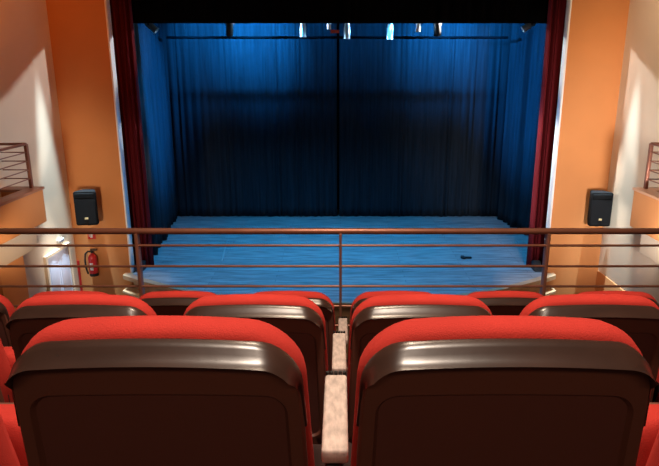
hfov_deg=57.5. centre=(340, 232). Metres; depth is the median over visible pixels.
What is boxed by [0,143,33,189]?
railing
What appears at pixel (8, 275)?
pillar
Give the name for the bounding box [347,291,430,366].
seat
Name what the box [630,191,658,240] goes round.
wall
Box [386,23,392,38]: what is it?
lamp
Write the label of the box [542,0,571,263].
trim
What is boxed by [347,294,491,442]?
seat
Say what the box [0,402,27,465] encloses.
seat
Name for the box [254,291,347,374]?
seat
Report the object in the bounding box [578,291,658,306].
seat
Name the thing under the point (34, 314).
seat
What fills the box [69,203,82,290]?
pipe
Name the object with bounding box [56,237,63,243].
lamp
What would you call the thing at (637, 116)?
wall
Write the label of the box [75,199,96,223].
grille
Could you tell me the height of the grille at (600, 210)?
0.460 m
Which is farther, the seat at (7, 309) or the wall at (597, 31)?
the wall at (597, 31)
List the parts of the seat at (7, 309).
panel, backrest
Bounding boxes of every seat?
[0,294,14,345]
[0,339,15,401]
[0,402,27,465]
[4,315,347,465]
[6,294,155,359]
[32,291,106,296]
[139,291,216,315]
[183,294,345,465]
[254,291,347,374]
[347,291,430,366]
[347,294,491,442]
[351,315,657,465]
[467,291,542,315]
[519,294,658,401]
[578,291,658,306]
[636,402,658,465]
[652,370,658,401]
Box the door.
[43,242,75,290]
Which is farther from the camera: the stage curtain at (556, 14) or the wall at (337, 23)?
the wall at (337, 23)
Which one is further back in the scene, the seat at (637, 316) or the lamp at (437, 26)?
the lamp at (437, 26)
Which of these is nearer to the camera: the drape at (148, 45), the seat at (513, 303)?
the seat at (513, 303)
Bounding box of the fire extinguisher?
[84,249,98,276]
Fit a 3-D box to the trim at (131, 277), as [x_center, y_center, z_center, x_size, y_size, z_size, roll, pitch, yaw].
[-0.020,1.002,10.751,8.200,0.079,1.565,0,15,0]
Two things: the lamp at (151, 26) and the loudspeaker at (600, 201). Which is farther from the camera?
the lamp at (151, 26)
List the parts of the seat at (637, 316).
backrest, panel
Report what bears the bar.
hanging from the ceiling
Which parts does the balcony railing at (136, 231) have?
post, rail, post, post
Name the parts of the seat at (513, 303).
backrest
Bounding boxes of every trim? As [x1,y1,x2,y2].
[0,186,44,206]
[104,0,134,272]
[123,273,555,307]
[123,288,555,322]
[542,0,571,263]
[595,270,623,290]
[632,187,658,200]
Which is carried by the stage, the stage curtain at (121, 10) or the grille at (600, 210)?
the stage curtain at (121, 10)
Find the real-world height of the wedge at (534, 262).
0.171 m
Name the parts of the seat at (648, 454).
backrest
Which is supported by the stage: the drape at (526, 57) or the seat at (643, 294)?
the drape at (526, 57)
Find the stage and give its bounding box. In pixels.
[133,209,541,301]
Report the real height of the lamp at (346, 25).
0.471 m
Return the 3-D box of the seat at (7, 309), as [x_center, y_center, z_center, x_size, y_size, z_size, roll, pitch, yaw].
[-1.942,0.705,3.404,0.570,0.927,0.508,0,15,0]
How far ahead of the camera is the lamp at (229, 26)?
11.60 m
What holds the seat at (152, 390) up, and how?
on the floor
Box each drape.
[133,23,176,254]
[497,23,546,234]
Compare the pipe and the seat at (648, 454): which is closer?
the seat at (648, 454)
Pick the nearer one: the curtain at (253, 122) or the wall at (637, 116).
the wall at (637, 116)
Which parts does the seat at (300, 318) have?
backrest, panel, armrest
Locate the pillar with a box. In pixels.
[0,256,28,309]
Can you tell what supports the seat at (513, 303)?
on the floor
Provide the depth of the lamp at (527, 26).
11.56 m
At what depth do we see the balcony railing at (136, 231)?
4.02 m
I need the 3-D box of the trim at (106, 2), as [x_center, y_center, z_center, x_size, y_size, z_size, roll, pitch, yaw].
[-4.005,-1.911,10.848,0.030,5.500,0.180,0,15,0]
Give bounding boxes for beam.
[0,234,36,268]
[639,234,658,263]
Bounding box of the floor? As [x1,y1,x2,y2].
[313,359,351,465]
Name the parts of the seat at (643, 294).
backrest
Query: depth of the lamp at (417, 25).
11.60 m
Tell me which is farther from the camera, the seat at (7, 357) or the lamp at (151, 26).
the lamp at (151, 26)
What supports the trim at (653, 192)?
on the wall at (645, 209)
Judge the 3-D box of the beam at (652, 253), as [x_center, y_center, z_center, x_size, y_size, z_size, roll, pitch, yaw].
[4.739,0.705,6.790,0.378,0.438,4.765,0,15,0]
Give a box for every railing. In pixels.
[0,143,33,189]
[0,228,658,369]
[643,142,658,188]
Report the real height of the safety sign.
0.200 m
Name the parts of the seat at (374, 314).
panel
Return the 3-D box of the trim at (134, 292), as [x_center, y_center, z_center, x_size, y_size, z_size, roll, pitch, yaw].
[-0.020,1.281,10.809,8.240,0.040,1.590,0,15,0]
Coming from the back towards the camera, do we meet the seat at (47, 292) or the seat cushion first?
the seat at (47, 292)
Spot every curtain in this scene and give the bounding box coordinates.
[110,0,153,264]
[161,23,336,216]
[339,23,511,216]
[526,0,566,264]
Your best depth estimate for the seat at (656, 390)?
2.20 m
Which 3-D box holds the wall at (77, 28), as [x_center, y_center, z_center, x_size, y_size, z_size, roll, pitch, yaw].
[-4.520,-1.913,10.853,1.000,8.000,0.150,0,15,0]
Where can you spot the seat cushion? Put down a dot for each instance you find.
(9, 351)
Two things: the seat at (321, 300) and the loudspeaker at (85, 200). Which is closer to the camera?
the seat at (321, 300)
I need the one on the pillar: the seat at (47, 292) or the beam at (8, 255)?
the beam at (8, 255)
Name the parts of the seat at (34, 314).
panel, backrest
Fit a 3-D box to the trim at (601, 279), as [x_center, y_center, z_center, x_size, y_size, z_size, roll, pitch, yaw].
[4.923,2.218,8.426,0.015,1.300,6.700,0,15,0]
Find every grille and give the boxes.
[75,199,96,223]
[590,200,611,224]
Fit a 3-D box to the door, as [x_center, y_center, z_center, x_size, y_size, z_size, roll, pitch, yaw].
[-4.979,1.228,10.831,0.081,1.950,0.940,0,15,0]
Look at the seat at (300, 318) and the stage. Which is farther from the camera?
the stage
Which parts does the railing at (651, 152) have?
post, rail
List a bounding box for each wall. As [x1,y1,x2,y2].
[0,0,79,297]
[0,190,46,243]
[46,0,133,296]
[134,283,540,358]
[337,23,338,208]
[546,0,629,294]
[598,0,658,303]
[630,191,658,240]
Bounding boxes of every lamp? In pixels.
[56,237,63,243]
[144,23,158,33]
[225,23,233,36]
[299,23,306,37]
[343,23,350,38]
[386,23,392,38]
[415,23,421,31]
[434,23,441,36]
[521,23,536,32]
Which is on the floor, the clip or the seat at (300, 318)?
the seat at (300, 318)
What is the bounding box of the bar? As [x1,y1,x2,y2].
[166,23,507,38]
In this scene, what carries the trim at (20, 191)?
on the wall at (28, 211)
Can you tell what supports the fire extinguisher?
attached to the wall at (77, 28)
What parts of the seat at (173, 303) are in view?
backrest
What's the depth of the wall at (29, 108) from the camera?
9.84 m
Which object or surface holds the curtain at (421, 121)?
on the stage
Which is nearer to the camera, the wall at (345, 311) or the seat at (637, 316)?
the seat at (637, 316)
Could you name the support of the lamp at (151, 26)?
hanging from the bar
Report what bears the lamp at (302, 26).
hanging from the bar
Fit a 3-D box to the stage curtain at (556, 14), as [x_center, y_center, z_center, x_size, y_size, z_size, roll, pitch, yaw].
[3.979,-2.261,11.065,0.606,6.038,0.177,0,15,0]
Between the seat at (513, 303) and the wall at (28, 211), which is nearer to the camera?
the seat at (513, 303)
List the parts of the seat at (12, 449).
backrest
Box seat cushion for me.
[4,347,15,368]
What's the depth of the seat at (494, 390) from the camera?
0.98 m
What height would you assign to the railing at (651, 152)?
0.670 m
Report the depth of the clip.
12.35 m
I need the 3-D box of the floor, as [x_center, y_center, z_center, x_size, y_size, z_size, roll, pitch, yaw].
[-0.045,1.431,1.311,9.950,1.450,6.180,0,15,0]
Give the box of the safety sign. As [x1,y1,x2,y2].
[87,234,95,238]
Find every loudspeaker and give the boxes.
[73,189,98,225]
[587,190,613,226]
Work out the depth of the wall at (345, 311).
10.44 m
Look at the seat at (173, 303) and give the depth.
3.09 m
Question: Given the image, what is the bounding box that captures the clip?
[461,255,471,258]
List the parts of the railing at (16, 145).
rail, post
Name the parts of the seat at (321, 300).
backrest, panel, armrest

